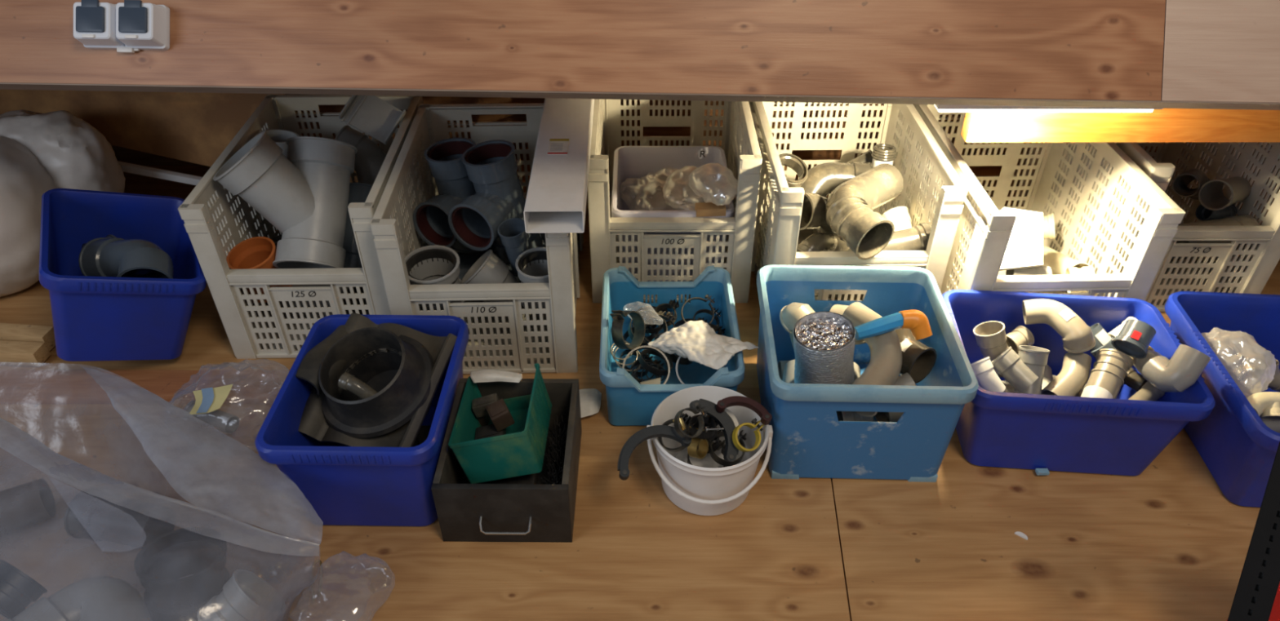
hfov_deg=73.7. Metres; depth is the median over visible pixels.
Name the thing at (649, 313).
clamp
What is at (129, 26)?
double socket
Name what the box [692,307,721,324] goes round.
clamp
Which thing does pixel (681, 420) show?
pin
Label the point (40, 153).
sack
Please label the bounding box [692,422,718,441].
clamp
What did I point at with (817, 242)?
pipe elbow
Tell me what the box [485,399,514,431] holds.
block
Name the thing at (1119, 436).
tub
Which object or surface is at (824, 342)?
duct
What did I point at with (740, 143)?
crate
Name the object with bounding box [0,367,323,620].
bag
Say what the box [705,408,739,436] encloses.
ring
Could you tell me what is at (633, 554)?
shelf
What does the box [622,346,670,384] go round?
clamp
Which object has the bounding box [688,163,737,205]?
bag
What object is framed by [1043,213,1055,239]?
coupler
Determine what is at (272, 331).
crate
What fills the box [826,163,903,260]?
pipe elbow
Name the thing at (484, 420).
block
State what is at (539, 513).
drawer box
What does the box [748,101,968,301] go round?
crate
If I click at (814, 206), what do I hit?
pipe elbow
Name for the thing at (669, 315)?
clamp
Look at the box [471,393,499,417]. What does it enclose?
block
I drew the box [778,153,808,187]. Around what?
ring
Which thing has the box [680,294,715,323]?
clamp
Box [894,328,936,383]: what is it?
pipe elbow
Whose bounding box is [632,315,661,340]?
clamp
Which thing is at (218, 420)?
coupler
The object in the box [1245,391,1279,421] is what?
pipe tee
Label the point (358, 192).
pipe elbow
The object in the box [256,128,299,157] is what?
pipe elbow
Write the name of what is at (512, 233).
reducer
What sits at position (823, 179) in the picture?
pipe elbow
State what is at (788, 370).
pipe fitting
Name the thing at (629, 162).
tray
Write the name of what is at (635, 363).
clamp
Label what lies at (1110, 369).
coupler
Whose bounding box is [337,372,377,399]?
pipe nozzle
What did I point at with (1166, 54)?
plank
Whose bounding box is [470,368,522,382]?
paper scrap
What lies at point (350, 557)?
clear bag
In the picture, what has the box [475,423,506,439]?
block
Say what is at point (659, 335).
clamp
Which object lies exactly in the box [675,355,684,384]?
clamp
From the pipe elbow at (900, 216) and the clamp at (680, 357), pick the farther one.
the pipe elbow at (900, 216)
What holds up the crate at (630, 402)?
on the shelf
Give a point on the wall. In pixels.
(122, 154)
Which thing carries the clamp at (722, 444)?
in the bucket
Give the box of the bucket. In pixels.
[617,386,773,515]
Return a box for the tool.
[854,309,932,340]
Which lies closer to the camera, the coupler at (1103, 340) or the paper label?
the coupler at (1103, 340)
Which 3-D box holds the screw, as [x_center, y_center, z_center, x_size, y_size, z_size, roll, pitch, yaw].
[0.147,0.234,1.693,0.040,0.015,0.011,-9,39,-11]
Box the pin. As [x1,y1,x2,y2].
[672,417,686,430]
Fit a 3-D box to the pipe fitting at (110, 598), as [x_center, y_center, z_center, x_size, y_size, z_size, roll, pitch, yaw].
[-0.914,0.547,1.429,0.230,0.126,0.174,30,47,33]
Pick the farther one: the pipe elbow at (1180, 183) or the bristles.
the pipe elbow at (1180, 183)
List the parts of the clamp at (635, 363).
wire coil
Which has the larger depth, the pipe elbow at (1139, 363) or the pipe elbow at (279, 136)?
the pipe elbow at (279, 136)
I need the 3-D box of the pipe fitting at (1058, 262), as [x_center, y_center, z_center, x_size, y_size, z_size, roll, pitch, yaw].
[1.108,-0.118,2.242,0.070,0.128,0.203,0,38,0]
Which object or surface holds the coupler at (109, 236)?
in the tub at (95, 318)
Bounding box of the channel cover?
[338,94,405,144]
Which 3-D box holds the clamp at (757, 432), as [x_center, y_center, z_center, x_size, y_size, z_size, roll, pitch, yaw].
[0.218,0.249,1.696,0.072,0.048,0.053,-20,42,-24]
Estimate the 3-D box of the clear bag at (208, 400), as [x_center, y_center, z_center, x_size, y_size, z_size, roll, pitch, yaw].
[-0.895,0.194,1.877,0.297,0.159,0.245,0,38,0]
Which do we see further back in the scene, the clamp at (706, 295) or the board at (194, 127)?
the board at (194, 127)
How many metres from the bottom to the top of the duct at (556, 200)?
0.056 m
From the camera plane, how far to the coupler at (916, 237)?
2.05 m
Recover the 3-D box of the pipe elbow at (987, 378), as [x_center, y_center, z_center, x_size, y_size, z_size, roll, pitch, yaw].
[0.746,0.142,1.839,0.053,0.087,0.089,-26,45,-29]
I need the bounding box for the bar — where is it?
[1227,441,1279,620]
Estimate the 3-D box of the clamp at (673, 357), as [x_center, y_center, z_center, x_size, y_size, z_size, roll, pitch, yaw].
[0.090,0.098,2.004,0.087,0.054,0.090,0,38,0]
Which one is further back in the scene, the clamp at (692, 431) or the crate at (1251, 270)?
the crate at (1251, 270)
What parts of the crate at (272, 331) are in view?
corner post, corner post, panel, corner post, corner post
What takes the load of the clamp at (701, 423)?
in the bucket
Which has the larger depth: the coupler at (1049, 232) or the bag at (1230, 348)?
the coupler at (1049, 232)
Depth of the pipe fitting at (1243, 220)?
2.20 m
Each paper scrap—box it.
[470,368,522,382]
[579,388,601,417]
[640,377,661,384]
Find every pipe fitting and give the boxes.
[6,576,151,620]
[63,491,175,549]
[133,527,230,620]
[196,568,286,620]
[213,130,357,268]
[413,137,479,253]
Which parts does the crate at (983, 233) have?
corner post, corner post, panel, corner post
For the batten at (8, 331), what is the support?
on the shelf
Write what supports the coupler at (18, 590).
in the bag at (154, 421)
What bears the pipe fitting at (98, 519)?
in the bag at (154, 421)
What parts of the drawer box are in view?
pull handle, drawer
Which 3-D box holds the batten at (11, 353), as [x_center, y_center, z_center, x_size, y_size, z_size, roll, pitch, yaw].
[-1.617,0.102,2.107,0.300,0.040,0.045,2,38,3]
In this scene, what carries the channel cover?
in the crate at (272, 331)
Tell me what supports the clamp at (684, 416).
in the bucket
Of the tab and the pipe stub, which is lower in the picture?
the tab
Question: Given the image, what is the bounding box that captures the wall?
[111,93,1279,165]
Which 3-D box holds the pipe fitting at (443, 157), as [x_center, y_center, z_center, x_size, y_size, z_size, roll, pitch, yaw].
[-0.467,-0.273,2.157,0.152,0.274,0.205,15,41,19]
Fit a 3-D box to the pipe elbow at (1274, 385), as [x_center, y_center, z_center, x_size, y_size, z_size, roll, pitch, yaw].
[1.392,0.142,1.885,0.090,0.077,0.054,13,40,16]
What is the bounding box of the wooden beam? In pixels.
[960,108,1279,142]
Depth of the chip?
1.70 m
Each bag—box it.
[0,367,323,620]
[168,359,287,452]
[320,551,394,620]
[619,167,678,210]
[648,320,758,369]
[662,165,711,210]
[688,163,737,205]
[1200,327,1275,397]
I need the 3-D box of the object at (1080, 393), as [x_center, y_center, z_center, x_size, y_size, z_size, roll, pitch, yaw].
[1.005,0.190,1.982,0.121,0.054,0.054,16,41,19]
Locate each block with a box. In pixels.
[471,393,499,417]
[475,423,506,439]
[477,414,490,426]
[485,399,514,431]
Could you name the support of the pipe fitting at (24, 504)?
in the bag at (154, 421)
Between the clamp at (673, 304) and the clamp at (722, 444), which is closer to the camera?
the clamp at (722, 444)
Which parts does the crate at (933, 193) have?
corner post, corner post, panel, corner post, corner post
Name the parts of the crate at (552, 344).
corner post, corner post, panel, corner post, corner post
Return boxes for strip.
[117,160,223,187]
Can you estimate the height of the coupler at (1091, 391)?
0.069 m
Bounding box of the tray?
[611,146,733,281]
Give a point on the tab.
(1038, 471)
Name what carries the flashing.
in the tub at (344, 485)
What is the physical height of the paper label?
0.023 m
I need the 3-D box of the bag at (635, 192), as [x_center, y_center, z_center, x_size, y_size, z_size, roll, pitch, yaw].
[0.053,-0.333,2.407,0.220,0.104,0.206,0,38,0]
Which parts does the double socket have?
hinged lid, hinged lid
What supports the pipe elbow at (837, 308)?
in the crate at (809, 440)
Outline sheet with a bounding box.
[999,207,1043,271]
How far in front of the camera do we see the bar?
1.11 m
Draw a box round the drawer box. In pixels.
[431,378,582,542]
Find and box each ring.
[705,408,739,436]
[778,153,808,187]
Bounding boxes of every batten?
[0,323,55,351]
[0,340,50,366]
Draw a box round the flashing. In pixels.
[295,312,457,447]
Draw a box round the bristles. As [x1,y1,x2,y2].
[541,415,568,484]
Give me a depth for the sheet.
2.04 m
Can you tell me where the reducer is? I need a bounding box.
[497,217,531,275]
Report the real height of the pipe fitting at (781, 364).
0.064 m
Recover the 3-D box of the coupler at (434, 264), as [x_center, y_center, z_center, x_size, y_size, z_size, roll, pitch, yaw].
[-0.490,-0.070,2.034,0.136,0.122,0.145,0,38,0]
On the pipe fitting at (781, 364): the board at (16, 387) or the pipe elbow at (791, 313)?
the pipe elbow at (791, 313)
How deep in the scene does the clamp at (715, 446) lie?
1.80 m
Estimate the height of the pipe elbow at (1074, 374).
0.096 m
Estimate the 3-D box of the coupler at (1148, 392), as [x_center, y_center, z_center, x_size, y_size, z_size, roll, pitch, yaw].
[1.064,0.183,1.802,0.080,0.052,0.041,-22,43,-26]
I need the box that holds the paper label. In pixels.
[694,202,726,217]
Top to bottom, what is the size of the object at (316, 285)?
0.140 m
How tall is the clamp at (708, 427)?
0.036 m
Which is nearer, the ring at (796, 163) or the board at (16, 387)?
the board at (16, 387)
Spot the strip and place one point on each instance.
(126, 166)
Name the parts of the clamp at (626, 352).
wire coil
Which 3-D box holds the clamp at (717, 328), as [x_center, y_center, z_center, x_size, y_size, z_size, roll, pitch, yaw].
[0.180,0.052,2.056,0.067,0.040,0.051,-18,41,-22]
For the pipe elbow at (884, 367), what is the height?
0.106 m
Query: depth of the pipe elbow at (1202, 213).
2.29 m
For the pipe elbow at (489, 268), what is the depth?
2.02 m
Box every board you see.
[0,88,284,166]
[0,370,289,404]
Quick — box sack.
[0,109,125,297]
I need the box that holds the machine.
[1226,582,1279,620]
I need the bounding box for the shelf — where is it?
[0,165,1279,620]
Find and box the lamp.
[934,104,1164,112]
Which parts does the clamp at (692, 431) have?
pipe bracket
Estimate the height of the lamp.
0.036 m
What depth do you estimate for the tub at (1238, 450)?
1.80 m
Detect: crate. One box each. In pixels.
[177,94,422,359]
[369,102,583,374]
[587,98,762,302]
[599,265,744,426]
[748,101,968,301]
[756,264,978,482]
[914,104,1185,300]
[1017,142,1279,311]
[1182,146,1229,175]
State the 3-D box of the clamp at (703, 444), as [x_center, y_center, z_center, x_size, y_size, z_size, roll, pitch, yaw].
[0.119,0.269,1.717,0.036,0.058,0.055,18,41,21]
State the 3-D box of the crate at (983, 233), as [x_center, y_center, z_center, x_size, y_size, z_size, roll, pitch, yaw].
[0.960,-0.219,2.208,0.420,0.436,0.600,-1,38,-1]
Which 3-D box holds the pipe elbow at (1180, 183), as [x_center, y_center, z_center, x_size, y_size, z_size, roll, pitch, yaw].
[1.519,-0.344,2.342,0.200,0.138,0.066,-30,47,-32]
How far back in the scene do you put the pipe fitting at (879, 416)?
1.85 m
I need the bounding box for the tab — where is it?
[1035,468,1049,475]
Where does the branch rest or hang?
on the length
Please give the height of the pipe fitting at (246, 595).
0.139 m
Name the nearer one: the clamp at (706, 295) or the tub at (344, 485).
the tub at (344, 485)
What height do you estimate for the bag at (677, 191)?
0.083 m
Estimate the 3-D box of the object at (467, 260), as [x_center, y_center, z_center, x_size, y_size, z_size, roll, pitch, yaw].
[-0.365,-0.090,2.257,0.231,0.121,0.122,3,38,4]
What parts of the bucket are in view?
pipe bracket, handle, pipe bracket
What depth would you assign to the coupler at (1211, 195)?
2.23 m
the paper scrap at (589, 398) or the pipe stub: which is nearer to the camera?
the paper scrap at (589, 398)
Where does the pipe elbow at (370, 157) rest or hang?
on the length
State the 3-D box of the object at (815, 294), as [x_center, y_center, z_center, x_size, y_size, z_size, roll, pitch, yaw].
[0.490,-0.079,2.261,0.228,0.105,0.105,10,39,12]
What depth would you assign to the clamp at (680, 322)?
2.17 m
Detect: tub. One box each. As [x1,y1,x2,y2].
[39,188,206,361]
[254,314,469,526]
[942,289,1215,475]
[1164,291,1279,507]
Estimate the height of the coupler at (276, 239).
0.075 m
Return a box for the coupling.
[1111,319,1155,358]
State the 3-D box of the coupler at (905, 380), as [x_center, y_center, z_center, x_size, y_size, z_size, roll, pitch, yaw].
[0.537,0.170,1.788,0.090,0.078,0.052,-9,39,-11]
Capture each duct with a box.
[523,97,594,233]
[792,311,855,384]
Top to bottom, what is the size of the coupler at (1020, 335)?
0.060 m
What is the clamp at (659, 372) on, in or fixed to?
in the crate at (630, 402)
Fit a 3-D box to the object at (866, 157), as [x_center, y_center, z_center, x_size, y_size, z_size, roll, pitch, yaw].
[0.606,-0.407,2.343,0.086,0.071,0.044,-4,38,-5]
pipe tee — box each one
[448,139,545,266]
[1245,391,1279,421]
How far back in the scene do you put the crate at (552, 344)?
2.02 m
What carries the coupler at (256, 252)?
in the crate at (272, 331)
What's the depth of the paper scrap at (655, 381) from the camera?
1.91 m
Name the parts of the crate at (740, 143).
corner post, corner post, panel, corner post, corner post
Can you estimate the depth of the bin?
1.68 m
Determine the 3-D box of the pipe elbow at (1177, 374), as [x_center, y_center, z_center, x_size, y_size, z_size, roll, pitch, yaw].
[1.083,0.118,1.718,0.101,0.111,0.081,0,38,0]
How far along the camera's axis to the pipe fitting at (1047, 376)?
1.93 m
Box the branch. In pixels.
[991,345,1049,394]
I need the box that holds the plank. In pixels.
[0,0,1279,110]
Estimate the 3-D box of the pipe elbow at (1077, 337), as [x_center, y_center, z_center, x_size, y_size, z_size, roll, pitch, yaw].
[0.918,0.029,1.878,0.170,0.084,0.074,28,46,31]
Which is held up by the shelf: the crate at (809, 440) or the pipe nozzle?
the crate at (809, 440)
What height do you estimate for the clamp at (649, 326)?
0.039 m
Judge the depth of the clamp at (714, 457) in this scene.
1.77 m
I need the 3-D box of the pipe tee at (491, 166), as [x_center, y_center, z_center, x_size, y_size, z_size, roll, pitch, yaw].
[-0.347,-0.246,2.097,0.176,0.304,0.212,16,41,19]
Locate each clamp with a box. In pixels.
[609,310,645,349]
[610,341,653,377]
[622,320,657,345]
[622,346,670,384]
[627,310,667,346]
[629,359,666,383]
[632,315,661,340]
[633,304,667,333]
[639,349,673,375]
[644,311,676,343]
[653,299,679,326]
[654,333,678,355]
[657,413,691,452]
[660,350,693,364]
[673,317,706,328]
[674,404,708,439]
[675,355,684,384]
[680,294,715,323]
[684,423,711,435]
[687,427,708,459]
[687,440,727,467]
[688,399,738,462]
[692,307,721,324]
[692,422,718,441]
[697,430,721,453]
[707,323,724,335]
[708,430,746,466]
[732,417,764,452]
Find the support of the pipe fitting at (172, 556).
in the bag at (154, 421)
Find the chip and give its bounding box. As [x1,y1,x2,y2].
[1014,532,1027,540]
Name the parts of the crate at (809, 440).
handle frame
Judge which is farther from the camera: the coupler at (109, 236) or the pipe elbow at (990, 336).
the coupler at (109, 236)
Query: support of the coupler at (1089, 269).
in the crate at (983, 233)
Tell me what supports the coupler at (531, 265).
in the crate at (552, 344)
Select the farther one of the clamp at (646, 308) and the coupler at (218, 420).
the clamp at (646, 308)
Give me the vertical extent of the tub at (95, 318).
0.343 m
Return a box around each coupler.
[0,560,47,619]
[81,234,115,248]
[183,400,239,433]
[226,236,293,302]
[271,234,282,248]
[404,244,465,315]
[515,247,548,308]
[882,222,931,250]
[893,373,915,386]
[1005,325,1034,354]
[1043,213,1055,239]
[1065,265,1094,293]
[1080,385,1112,399]
[1085,348,1133,399]
[1089,323,1116,360]
[1128,381,1164,401]
[1198,176,1251,210]
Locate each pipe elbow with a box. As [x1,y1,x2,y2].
[78,237,173,278]
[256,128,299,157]
[334,124,386,185]
[342,182,372,267]
[459,249,539,333]
[779,302,815,351]
[796,232,837,251]
[799,192,849,251]
[800,161,873,197]
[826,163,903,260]
[829,304,866,344]
[842,302,902,417]
[881,206,912,231]
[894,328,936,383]
[970,356,1005,392]
[973,320,1008,377]
[1022,298,1095,353]
[1040,352,1091,396]
[1123,367,1147,391]
[1129,346,1162,374]
[1141,344,1210,392]
[1172,168,1209,199]
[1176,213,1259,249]
[1195,204,1236,221]
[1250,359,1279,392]
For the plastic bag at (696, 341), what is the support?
on the clamp at (680, 357)
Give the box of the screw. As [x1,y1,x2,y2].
[704,426,724,432]
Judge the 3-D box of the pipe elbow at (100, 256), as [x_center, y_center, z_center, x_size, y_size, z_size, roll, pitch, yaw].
[-1.195,-0.099,2.010,0.263,0.147,0.136,22,43,25]
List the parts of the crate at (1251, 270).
corner post, corner post, corner post, panel, corner post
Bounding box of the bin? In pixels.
[448,363,551,484]
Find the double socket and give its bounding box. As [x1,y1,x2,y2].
[73,0,169,53]
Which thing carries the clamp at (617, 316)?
in the crate at (630, 402)
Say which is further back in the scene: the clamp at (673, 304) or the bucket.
the clamp at (673, 304)

